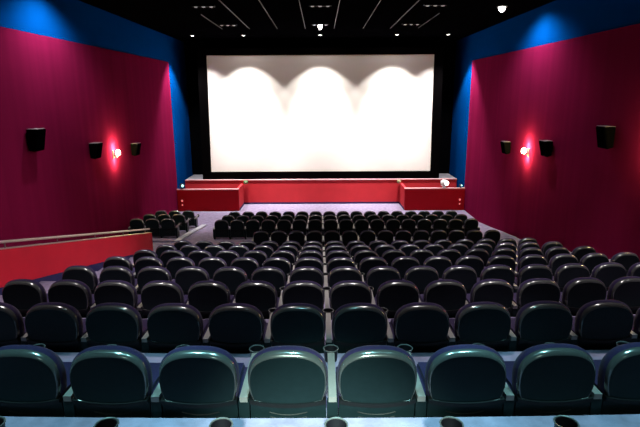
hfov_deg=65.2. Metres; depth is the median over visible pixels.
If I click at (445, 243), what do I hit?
chair
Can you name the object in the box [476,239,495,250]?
chair
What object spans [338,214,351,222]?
chair
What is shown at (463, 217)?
chair
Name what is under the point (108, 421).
cup holder
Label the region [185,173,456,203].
stage
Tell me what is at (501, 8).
recessed light
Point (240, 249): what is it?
chair
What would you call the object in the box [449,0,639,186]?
wall
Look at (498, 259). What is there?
cushion
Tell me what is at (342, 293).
chair
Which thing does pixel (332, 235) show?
chair
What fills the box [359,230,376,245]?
chair
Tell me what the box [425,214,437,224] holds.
chair
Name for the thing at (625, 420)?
floor
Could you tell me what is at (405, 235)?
chair
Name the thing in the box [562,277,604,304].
cushion
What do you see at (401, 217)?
chair
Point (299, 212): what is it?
chair
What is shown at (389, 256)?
chair
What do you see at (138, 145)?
grille
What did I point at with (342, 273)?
chair
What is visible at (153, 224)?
chair
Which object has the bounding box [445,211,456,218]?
chair
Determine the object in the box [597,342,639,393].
cushion
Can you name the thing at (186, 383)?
cushion
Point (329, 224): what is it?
chair
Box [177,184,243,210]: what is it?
wall
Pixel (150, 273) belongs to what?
cushion
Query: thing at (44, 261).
parapet
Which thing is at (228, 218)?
chair
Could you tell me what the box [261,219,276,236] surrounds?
chair
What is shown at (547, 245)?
chair
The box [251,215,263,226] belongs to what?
chair
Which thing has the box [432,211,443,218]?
chair
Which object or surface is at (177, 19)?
ceiling
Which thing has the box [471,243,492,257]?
chair
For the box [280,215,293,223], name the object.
chair
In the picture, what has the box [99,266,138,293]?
chair
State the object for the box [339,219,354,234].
chair
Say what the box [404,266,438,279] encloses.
cushion
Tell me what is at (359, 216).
chair
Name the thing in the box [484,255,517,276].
chair
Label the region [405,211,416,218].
chair
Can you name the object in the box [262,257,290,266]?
cushion
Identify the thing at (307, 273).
chair
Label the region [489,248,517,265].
chair
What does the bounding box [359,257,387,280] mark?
chair
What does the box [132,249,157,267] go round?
chair
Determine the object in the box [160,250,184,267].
chair
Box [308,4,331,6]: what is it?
ceiling spotlight
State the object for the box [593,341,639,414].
chair
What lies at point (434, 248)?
chair
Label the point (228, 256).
chair
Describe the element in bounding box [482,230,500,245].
chair
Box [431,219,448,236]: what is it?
chair
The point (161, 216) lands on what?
chair
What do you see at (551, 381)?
cushion
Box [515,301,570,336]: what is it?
cushion
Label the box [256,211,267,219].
chair
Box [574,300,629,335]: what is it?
cushion
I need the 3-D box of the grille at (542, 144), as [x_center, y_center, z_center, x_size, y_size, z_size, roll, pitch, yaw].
[7.137,-2.078,16.044,0.122,0.463,0.370,0,13,0]
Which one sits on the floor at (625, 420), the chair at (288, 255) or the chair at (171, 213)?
the chair at (288, 255)
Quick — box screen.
[197,47,443,178]
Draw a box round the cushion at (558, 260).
[548,254,573,267]
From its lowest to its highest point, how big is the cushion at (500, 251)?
0.393 m
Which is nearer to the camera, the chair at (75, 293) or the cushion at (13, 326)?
the cushion at (13, 326)
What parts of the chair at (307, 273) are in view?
armrest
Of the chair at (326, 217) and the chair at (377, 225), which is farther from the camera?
the chair at (326, 217)
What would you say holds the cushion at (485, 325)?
on the chair at (488, 324)
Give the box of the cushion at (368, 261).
[359,257,387,266]
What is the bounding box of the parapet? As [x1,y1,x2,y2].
[0,228,152,294]
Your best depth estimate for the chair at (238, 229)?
18.57 m
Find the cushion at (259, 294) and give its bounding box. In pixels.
[235,281,277,307]
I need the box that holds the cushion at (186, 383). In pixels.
[159,346,239,395]
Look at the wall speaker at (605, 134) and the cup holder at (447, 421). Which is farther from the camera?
the wall speaker at (605, 134)
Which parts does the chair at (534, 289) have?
seat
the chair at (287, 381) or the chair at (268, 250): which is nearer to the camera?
the chair at (287, 381)
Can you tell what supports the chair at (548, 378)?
on the floor at (625, 420)
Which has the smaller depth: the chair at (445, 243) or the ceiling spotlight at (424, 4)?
the chair at (445, 243)
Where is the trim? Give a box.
[175,224,205,241]
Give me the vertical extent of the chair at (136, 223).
0.779 m
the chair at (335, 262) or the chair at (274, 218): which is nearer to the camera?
the chair at (335, 262)
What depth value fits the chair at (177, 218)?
19.95 m
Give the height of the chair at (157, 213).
0.779 m
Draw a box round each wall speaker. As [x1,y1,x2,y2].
[26,128,45,151]
[89,142,102,158]
[131,143,140,155]
[500,141,510,153]
[539,140,552,156]
[596,125,615,148]
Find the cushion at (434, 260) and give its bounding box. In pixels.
[423,256,451,265]
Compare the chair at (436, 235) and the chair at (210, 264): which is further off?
the chair at (436, 235)
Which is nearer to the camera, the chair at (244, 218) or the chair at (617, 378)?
the chair at (617, 378)
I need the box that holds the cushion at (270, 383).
[248,345,327,396]
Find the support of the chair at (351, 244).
on the floor at (625, 420)
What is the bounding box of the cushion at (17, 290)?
[5,279,46,301]
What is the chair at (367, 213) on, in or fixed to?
on the floor at (208, 218)
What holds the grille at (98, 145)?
attached to the wall speaker at (95, 148)
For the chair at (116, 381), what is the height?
0.779 m
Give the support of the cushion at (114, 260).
on the chair at (114, 260)
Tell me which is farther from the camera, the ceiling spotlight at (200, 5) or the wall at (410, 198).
the wall at (410, 198)
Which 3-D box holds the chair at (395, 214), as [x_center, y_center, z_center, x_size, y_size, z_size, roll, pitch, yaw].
[3.348,0.194,21.750,0.615,0.779,0.752,0,13,0]
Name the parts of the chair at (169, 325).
seat, armrest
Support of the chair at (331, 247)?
on the floor at (625, 420)
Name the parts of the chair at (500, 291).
seat, armrest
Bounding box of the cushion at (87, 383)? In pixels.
[71,345,152,395]
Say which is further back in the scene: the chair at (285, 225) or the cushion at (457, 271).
the chair at (285, 225)
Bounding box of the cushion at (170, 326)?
[147,303,202,338]
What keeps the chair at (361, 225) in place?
on the floor at (208, 218)
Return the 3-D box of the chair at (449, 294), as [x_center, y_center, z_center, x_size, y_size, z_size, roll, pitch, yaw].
[1.575,1.117,6.474,0.615,0.779,0.752,-1,13,-1]
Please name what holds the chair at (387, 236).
on the floor at (208, 218)
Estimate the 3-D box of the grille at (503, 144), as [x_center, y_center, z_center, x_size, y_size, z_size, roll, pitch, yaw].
[7.142,-2.567,19.524,0.122,0.445,0.370,0,13,0]
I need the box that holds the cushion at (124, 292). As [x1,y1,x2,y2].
[95,280,137,307]
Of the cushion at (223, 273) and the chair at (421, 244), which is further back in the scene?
the chair at (421, 244)
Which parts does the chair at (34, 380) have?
seat, armrest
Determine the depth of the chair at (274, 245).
13.23 m
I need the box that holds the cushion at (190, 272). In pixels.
[175,266,209,279]
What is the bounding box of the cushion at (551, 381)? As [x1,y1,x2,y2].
[512,343,593,394]
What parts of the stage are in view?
skirting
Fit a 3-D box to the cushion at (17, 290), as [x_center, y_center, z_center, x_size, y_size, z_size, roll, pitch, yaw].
[-3.679,0.997,6.252,0.523,0.393,0.129,0,13,3]
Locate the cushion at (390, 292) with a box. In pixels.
[377,280,418,304]
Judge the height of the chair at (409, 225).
0.779 m
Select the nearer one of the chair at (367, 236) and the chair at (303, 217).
the chair at (367, 236)
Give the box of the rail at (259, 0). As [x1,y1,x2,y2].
[259,0,277,28]
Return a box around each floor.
[0,251,639,426]
[153,204,520,252]
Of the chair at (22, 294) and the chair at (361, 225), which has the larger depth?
the chair at (361, 225)
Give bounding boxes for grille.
[36,129,45,150]
[96,143,102,158]
[136,143,140,155]
[500,142,505,153]
[539,141,545,156]
[596,127,605,148]
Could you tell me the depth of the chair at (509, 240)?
13.37 m
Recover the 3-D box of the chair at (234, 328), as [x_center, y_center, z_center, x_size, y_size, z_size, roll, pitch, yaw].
[-0.737,1.148,5.032,0.615,0.779,0.752,0,13,1]
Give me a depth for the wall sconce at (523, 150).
17.68 m
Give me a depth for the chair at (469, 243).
13.31 m
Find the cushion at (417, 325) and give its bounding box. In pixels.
[393,302,448,337]
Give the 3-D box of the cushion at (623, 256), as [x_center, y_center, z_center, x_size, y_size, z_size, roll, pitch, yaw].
[5.596,0.892,9.215,0.523,0.393,0.129,-1,13,-4]
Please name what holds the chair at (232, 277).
on the floor at (625, 420)
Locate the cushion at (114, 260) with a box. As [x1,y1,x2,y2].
[107,256,132,271]
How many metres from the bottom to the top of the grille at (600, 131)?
0.518 m
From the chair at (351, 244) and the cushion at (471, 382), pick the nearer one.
the cushion at (471, 382)
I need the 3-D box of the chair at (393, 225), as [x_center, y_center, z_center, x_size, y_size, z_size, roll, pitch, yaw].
[2.763,0.506,18.906,0.615,0.779,0.752,0,13,0]
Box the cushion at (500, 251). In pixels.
[491,248,514,256]
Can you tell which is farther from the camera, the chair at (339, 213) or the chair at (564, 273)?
the chair at (339, 213)
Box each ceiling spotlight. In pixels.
[191,4,215,7]
[218,24,236,25]
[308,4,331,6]
[311,23,328,29]
[402,23,420,24]
[423,3,447,6]
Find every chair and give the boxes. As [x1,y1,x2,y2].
[0,302,28,346]
[0,344,114,416]
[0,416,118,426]
[2,279,48,316]
[25,302,88,351]
[48,280,95,317]
[62,265,99,293]
[70,344,188,417]
[86,303,149,352]
[94,280,143,318]
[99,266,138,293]
[103,256,135,278]
[128,218,145,233]
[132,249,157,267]
[135,257,163,278]
[137,266,174,294]
[141,280,188,318]
[143,214,155,224]
[145,218,163,237]
[147,303,210,352]
[155,210,166,218]
[156,244,176,258]
[157,214,170,224]
[159,345,264,417]
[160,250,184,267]
[161,218,180,237]
[166,257,194,278]
[169,210,180,218]
[172,214,190,231]
[174,240,191,250]
[175,266,212,294]
[180,245,200,257]
[182,210,198,226]
[188,250,211,266]
[188,280,234,318]
[195,241,212,249]
[198,257,226,278]
[204,245,224,256]
[208,303,275,353]
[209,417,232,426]
[213,219,231,238]
[213,267,248,296]
[215,250,239,266]
[217,241,234,249]
[222,215,234,225]
[228,245,248,256]
[229,211,240,218]
[230,219,246,238]
[230,257,262,280]
[235,281,283,318]
[236,215,248,225]
[239,241,256,250]
[242,211,253,219]
[243,250,270,267]
[246,219,261,236]
[248,344,338,417]
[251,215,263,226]
[251,267,290,297]
[252,231,270,245]
[253,245,276,257]
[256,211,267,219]
[260,241,278,251]
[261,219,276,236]
[262,257,294,280]
[266,215,279,226]
[269,211,280,219]
[270,303,333,352]
[271,231,288,246]
[271,250,298,269]
[277,219,292,234]
[277,245,300,261]
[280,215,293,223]
[282,241,302,253]
[282,280,330,311]
[283,211,295,218]
[289,231,306,245]
[289,266,328,287]
[292,219,307,234]
[294,215,308,231]
[294,257,326,272]
[296,211,309,218]
[298,250,325,272]
[301,245,325,255]
[303,241,324,249]
[306,230,323,245]
[308,219,323,234]
[309,215,323,222]
[310,211,322,218]
[323,211,336,218]
[323,215,337,222]
[324,219,338,233]
[324,230,341,244]
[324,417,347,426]
[325,241,345,249]
[325,245,348,255]
[326,250,352,270]
[327,257,357,282]
[328,266,364,287]
[329,280,375,314]
[332,303,393,352]
[336,344,426,417]
[337,211,349,218]
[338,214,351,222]
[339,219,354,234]
[342,230,359,248]
[347,241,365,253]
[350,211,361,220]
[350,245,370,260]
[353,214,365,225]
[354,219,370,236]
[354,250,378,269]
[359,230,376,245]
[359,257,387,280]
[364,211,375,219]
[364,266,400,296]
[367,214,379,223]
[369,240,386,250]
[370,219,385,236]
[374,244,395,257]
[374,280,420,318]
[377,230,394,244]
[378,211,388,218]
[382,214,394,225]
[382,250,405,265]
[385,219,401,236]
[389,302,455,352]
[391,211,402,218]
[391,240,408,249]
[391,256,419,279]
[394,230,412,243]
[396,214,408,225]
[399,244,419,255]
[401,219,417,236]
[402,266,438,293]
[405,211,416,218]
[410,249,433,265]
[411,214,423,224]
[412,230,430,242]
[413,240,430,248]
[416,219,432,236]
[416,343,514,416]
[418,211,429,218]
[419,279,468,317]
[423,244,443,255]
[423,256,451,277]
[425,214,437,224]
[429,230,447,243]
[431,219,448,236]
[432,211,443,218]
[434,239,451,248]
[437,249,461,265]
[439,265,476,293]
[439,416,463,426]
[440,214,452,224]
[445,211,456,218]
[447,218,463,235]
[447,230,464,243]
[447,243,468,255]
[449,302,516,351]
[454,214,466,224]
[455,239,473,249]
[455,255,483,277]
[463,218,479,235]
[464,248,488,265]
[465,230,482,244]
[466,279,517,316]
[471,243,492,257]
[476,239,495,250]
[476,265,517,292]
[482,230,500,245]
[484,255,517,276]
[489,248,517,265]
[495,242,517,257]
[497,238,517,250]
[504,342,601,415]
[510,301,576,350]
[513,278,560,310]
[514,264,552,286]
[515,254,546,271]
[516,238,537,249]
[516,242,539,254]
[516,247,542,262]
[541,241,562,256]
[544,247,569,264]
[547,254,577,275]
[552,263,589,291]
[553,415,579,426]
[559,277,606,315]
[571,246,595,262]
[571,300,637,349]
[579,253,608,274]
[590,262,626,290]
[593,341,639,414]
[605,276,639,313]
[610,252,639,272]
[627,262,639,276]
[632,307,639,341]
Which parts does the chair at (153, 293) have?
seat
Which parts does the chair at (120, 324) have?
seat, armrest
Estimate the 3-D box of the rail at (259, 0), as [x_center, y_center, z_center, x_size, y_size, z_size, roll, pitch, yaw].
[-1.878,-6.849,16.574,0.022,0.030,11.000,0,13,0]
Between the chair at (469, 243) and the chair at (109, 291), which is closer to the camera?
the chair at (109, 291)
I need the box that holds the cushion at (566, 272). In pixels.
[554,263,585,281]
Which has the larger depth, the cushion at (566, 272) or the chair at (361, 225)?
the chair at (361, 225)
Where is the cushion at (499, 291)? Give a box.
[470,279,512,302]
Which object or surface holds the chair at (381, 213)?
on the floor at (208, 218)
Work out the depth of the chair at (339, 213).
21.35 m
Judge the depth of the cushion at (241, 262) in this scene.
8.93 m
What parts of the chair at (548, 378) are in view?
seat, armrest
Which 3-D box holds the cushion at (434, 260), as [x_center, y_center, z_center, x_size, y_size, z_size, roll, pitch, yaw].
[2.119,0.948,9.048,0.523,0.393,0.129,-1,13,-1]
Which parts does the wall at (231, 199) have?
panel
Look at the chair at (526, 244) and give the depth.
11.94 m
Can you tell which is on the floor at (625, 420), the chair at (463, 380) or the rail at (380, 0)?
the chair at (463, 380)
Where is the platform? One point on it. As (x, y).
(182, 232)
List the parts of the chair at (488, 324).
seat, armrest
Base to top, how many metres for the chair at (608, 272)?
0.779 m
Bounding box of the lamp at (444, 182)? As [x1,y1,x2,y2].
[440,179,448,187]
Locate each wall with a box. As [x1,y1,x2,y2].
[0,0,192,188]
[0,26,177,247]
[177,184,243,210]
[184,41,455,174]
[399,183,464,209]
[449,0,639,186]
[464,23,639,259]
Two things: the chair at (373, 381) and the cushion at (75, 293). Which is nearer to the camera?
the chair at (373, 381)
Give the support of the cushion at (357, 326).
on the chair at (354, 325)
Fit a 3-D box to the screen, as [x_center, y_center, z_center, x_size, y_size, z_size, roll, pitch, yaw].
[0.029,-5.211,26.491,12.820,6.800,0.160,0,13,0]
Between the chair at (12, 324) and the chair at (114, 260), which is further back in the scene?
the chair at (114, 260)
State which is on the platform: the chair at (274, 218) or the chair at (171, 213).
the chair at (171, 213)
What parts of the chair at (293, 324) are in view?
armrest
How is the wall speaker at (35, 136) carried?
attached to the wall at (82, 95)
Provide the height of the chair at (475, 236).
0.779 m
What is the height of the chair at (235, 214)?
0.779 m
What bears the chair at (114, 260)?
on the floor at (625, 420)
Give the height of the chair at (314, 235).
0.779 m
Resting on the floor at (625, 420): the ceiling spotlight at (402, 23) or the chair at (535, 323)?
the chair at (535, 323)
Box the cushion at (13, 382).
[0,345,66,395]
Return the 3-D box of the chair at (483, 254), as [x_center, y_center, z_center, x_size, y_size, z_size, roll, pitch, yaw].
[3.315,1.041,10.826,0.615,0.779,0.752,-1,13,-2]
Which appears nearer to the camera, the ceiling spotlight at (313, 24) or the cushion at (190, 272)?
the cushion at (190, 272)
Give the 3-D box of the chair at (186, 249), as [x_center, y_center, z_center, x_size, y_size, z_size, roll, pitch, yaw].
[-3.033,1.052,12.263,0.615,0.779,0.752,0,13,2]
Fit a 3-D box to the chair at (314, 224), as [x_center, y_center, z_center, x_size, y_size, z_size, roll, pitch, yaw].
[-0.137,0.518,18.912,0.615,0.779,0.752,0,13,0]
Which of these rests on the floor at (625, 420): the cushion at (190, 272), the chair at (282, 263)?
the chair at (282, 263)
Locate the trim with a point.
(200, 227)
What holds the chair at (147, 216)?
on the platform
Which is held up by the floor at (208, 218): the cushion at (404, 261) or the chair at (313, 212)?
the chair at (313, 212)
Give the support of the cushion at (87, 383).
on the chair at (116, 381)
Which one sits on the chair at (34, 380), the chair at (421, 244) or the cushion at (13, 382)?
the cushion at (13, 382)
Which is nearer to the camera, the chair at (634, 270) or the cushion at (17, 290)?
the cushion at (17, 290)
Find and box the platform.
[152,225,199,241]
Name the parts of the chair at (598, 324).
seat, armrest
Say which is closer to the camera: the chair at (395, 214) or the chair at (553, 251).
the chair at (553, 251)
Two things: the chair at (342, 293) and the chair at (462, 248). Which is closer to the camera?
the chair at (342, 293)
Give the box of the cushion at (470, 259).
[455,255,483,264]
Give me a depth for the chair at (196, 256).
10.40 m
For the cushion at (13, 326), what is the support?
on the chair at (12, 324)
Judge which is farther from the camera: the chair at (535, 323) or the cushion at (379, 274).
the cushion at (379, 274)
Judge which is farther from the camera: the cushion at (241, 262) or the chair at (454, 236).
the chair at (454, 236)
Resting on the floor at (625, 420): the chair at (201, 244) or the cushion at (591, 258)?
the chair at (201, 244)
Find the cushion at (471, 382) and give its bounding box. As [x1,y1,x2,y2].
[425,344,505,395]
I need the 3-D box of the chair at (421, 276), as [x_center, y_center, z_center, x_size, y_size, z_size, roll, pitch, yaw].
[1.577,1.098,7.907,0.615,0.779,0.752,-1,13,-1]
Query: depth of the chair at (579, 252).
10.54 m
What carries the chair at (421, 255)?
on the floor at (625, 420)
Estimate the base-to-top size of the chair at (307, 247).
0.779 m
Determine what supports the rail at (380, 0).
attached to the ceiling
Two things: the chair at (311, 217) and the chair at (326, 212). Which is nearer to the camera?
the chair at (311, 217)
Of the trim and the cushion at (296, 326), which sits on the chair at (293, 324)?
the cushion at (296, 326)
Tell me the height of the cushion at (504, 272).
0.393 m
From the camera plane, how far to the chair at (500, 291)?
6.10 m
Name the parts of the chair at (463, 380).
seat, armrest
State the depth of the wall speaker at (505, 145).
19.35 m
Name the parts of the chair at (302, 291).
armrest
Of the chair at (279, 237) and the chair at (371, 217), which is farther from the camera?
the chair at (371, 217)
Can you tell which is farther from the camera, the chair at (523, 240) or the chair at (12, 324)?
the chair at (523, 240)
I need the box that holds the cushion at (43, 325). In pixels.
[28,302,82,337]
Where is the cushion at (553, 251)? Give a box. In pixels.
[544,247,568,258]
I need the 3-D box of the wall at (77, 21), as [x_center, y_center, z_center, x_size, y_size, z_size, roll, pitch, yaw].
[-7.512,-1.416,12.412,0.200,8.850,33.000,0,13,0]
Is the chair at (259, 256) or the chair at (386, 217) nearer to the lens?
the chair at (259, 256)
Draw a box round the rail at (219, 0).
[219,0,249,28]
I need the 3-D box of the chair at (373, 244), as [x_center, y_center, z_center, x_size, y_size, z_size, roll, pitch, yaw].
[1.588,1.024,13.643,0.615,0.779,0.752,-1,13,-1]
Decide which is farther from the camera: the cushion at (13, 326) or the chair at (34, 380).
the cushion at (13, 326)
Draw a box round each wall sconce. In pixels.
[112,150,120,157]
[521,148,529,156]
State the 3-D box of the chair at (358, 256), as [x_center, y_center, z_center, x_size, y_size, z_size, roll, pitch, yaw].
[1.006,1.066,10.767,0.615,0.779,0.752,0,13,-1]
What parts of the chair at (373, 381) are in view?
seat, armrest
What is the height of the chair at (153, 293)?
0.779 m
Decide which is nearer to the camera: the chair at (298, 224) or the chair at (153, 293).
the chair at (153, 293)
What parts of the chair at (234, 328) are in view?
seat, armrest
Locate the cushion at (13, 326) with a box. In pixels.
[0,302,24,336]
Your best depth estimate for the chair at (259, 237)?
16.27 m
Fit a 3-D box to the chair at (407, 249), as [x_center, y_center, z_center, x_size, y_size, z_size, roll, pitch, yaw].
[2.163,1.037,12.222,0.615,0.779,0.752,-1,13,-1]
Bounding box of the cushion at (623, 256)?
[610,252,634,261]
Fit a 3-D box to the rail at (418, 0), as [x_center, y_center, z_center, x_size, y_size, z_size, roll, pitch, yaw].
[3.082,-6.871,16.565,0.022,0.030,11.000,0,13,0]
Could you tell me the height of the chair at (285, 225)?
0.779 m
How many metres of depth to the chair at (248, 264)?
8.94 m
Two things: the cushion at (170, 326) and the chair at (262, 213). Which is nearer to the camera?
the cushion at (170, 326)
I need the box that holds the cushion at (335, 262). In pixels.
[327,257,355,267]
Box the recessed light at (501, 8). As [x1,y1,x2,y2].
[497,5,506,11]
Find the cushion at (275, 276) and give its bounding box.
[251,267,285,285]
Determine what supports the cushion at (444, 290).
on the chair at (449, 294)
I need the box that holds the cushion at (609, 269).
[591,262,624,277]
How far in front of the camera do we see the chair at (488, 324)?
4.67 m
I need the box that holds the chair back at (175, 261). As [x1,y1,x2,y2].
[168,257,194,265]
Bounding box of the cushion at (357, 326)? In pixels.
[332,303,387,338]
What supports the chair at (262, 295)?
on the floor at (625, 420)
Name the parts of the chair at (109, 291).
seat, armrest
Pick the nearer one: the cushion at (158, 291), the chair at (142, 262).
the cushion at (158, 291)
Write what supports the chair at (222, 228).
on the floor at (208, 218)
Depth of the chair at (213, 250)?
11.83 m
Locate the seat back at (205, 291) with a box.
[188,280,230,302]
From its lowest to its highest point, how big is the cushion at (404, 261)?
0.393 m
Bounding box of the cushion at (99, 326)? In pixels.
[87,303,142,338]
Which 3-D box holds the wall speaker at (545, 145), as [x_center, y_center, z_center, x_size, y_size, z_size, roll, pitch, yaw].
[7.234,-2.086,16.042,0.316,0.506,0.420,0,13,0]
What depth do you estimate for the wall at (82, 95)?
15.22 m
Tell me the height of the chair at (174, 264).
0.779 m
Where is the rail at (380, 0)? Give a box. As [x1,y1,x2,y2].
[363,0,380,27]
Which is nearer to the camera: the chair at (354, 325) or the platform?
the chair at (354, 325)
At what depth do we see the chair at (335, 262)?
8.92 m
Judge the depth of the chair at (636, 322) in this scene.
4.76 m
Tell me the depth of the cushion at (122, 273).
7.56 m
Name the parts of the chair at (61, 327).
seat, armrest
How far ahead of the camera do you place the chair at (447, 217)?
19.89 m
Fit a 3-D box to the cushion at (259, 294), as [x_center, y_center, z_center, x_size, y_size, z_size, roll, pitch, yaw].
[-0.783,1.004,6.162,0.523,0.393,0.129,0,13,1]
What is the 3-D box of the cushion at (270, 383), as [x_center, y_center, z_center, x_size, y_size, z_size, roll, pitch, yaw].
[-0.209,1.039,3.289,0.523,0.393,0.129,0,13,0]
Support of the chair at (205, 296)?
on the floor at (625, 420)
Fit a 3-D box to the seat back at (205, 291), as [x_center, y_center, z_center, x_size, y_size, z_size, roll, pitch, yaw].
[-1.362,1.004,6.171,0.523,0.393,0.129,0,13,1]
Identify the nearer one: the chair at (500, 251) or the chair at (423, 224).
the chair at (500, 251)
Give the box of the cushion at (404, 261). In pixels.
[391,256,419,266]
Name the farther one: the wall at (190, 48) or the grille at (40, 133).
the wall at (190, 48)
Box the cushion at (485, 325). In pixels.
[454,302,510,337]
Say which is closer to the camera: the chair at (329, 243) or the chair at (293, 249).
the chair at (293, 249)
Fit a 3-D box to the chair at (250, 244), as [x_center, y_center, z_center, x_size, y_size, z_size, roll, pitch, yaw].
[-1.875,1.038,13.657,0.615,0.779,0.752,0,13,2]
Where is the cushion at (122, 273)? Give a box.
[103,266,134,286]
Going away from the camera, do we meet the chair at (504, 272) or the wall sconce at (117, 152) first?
the chair at (504, 272)
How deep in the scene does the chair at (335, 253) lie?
10.35 m
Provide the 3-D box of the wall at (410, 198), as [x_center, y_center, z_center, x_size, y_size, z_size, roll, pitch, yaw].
[5.865,-0.921,26.420,3.085,1.150,1.630,0,13,0]
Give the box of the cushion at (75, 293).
[53,280,91,306]
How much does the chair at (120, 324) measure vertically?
0.779 m
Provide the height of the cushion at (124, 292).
0.393 m
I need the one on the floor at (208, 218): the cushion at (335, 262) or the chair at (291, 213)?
the chair at (291, 213)
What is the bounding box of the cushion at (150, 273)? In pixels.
[138,266,171,280]
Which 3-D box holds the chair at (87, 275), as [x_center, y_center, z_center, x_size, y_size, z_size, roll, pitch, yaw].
[-3.662,1.105,7.989,0.701,0.779,0.730,0,13,3]
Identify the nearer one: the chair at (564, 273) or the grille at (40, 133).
the chair at (564, 273)
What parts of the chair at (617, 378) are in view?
seat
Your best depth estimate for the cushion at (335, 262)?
8.92 m
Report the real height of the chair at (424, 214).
0.779 m
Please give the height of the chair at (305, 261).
0.779 m
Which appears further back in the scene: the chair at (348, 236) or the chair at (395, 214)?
the chair at (395, 214)
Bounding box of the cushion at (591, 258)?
[579,253,605,263]
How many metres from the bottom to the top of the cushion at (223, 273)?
0.393 m
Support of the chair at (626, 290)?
on the floor at (625, 420)
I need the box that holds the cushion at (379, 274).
[366,266,400,283]
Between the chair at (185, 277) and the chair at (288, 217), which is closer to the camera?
the chair at (185, 277)
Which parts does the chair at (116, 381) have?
seat, armrest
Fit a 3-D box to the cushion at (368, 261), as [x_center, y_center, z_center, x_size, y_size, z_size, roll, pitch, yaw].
[0.961,0.959,9.028,0.523,0.393,0.129,0,13,-1]
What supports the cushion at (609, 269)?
on the chair at (608, 272)
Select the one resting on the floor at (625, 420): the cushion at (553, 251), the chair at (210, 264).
the chair at (210, 264)
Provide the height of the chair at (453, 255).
0.779 m
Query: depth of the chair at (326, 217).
19.89 m
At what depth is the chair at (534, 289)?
6.11 m
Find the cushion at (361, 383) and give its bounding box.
[337,345,416,395]
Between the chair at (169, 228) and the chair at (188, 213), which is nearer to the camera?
the chair at (169, 228)
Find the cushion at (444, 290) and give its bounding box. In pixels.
[423,279,465,301]
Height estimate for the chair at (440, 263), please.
0.779 m
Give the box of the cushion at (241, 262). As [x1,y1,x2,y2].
[230,257,258,267]
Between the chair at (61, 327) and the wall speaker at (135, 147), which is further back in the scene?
the wall speaker at (135, 147)
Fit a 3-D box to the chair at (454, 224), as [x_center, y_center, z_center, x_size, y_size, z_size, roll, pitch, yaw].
[5.083,0.495,18.902,0.615,0.779,0.752,0,13,0]
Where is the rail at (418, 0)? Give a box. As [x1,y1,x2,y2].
[390,0,419,27]
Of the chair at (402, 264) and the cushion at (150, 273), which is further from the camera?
the chair at (402, 264)
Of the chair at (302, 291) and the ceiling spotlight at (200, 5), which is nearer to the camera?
the chair at (302, 291)
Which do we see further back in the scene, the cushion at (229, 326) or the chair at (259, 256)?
the chair at (259, 256)
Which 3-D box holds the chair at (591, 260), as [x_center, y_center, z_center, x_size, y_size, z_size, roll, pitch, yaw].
[5.044,1.030,9.483,0.615,0.779,0.752,-1,13,-4]
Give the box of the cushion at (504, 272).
[480,265,512,280]
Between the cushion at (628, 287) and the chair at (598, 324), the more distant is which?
the cushion at (628, 287)
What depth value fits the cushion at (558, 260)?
9.04 m
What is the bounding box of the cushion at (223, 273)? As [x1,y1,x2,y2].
[213,267,247,280]
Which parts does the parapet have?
skirting, handrail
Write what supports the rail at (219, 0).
attached to the ceiling
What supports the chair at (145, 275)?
on the floor at (625, 420)
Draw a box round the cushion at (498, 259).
[486,255,511,266]
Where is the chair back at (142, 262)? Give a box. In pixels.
[135,257,163,267]
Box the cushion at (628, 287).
[607,276,639,299]
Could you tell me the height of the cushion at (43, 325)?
0.393 m
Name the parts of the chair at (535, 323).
seat, armrest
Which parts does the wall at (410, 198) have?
panel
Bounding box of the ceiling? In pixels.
[79,0,554,41]
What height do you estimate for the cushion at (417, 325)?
0.393 m
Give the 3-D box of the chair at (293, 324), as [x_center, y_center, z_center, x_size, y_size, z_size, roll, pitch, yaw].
[-0.160,1.147,5.028,0.615,0.779,0.752,0,13,0]
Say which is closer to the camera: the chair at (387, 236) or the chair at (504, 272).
the chair at (504, 272)
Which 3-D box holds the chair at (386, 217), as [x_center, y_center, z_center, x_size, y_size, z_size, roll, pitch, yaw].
[2.765,0.344,20.296,0.615,0.779,0.752,0,13,0]
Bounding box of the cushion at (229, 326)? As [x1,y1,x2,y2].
[208,303,263,338]
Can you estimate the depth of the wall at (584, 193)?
15.34 m
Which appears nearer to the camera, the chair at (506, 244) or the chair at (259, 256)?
the chair at (259, 256)
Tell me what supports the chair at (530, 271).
on the floor at (625, 420)
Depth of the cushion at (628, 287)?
6.15 m
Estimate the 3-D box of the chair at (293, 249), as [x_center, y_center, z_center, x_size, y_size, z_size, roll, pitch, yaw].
[-0.724,1.056,12.201,0.615,0.779,0.752,0,13,1]
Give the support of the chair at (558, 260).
on the floor at (625, 420)
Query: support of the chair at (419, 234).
on the floor at (208, 218)
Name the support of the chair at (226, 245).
on the floor at (625, 420)
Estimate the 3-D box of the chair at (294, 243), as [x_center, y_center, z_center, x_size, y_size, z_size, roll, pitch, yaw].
[-0.721,1.037,13.635,0.615,0.779,0.752,0,13,1]
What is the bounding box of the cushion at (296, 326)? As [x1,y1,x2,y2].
[270,303,325,338]
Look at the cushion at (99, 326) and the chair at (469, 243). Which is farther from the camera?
the chair at (469, 243)
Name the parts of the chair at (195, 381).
seat, armrest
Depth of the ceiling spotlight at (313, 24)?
20.48 m
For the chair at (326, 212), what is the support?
on the floor at (208, 218)
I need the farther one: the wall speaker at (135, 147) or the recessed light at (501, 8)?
the wall speaker at (135, 147)
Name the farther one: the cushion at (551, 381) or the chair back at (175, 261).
the chair back at (175, 261)
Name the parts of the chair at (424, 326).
seat, armrest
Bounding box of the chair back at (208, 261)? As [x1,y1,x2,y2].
[198,257,226,266]
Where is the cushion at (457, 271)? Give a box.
[442,265,475,278]
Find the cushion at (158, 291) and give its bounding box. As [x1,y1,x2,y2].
[141,280,183,302]
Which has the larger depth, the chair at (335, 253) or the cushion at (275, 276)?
the chair at (335, 253)
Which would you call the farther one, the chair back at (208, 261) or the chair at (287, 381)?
the chair back at (208, 261)

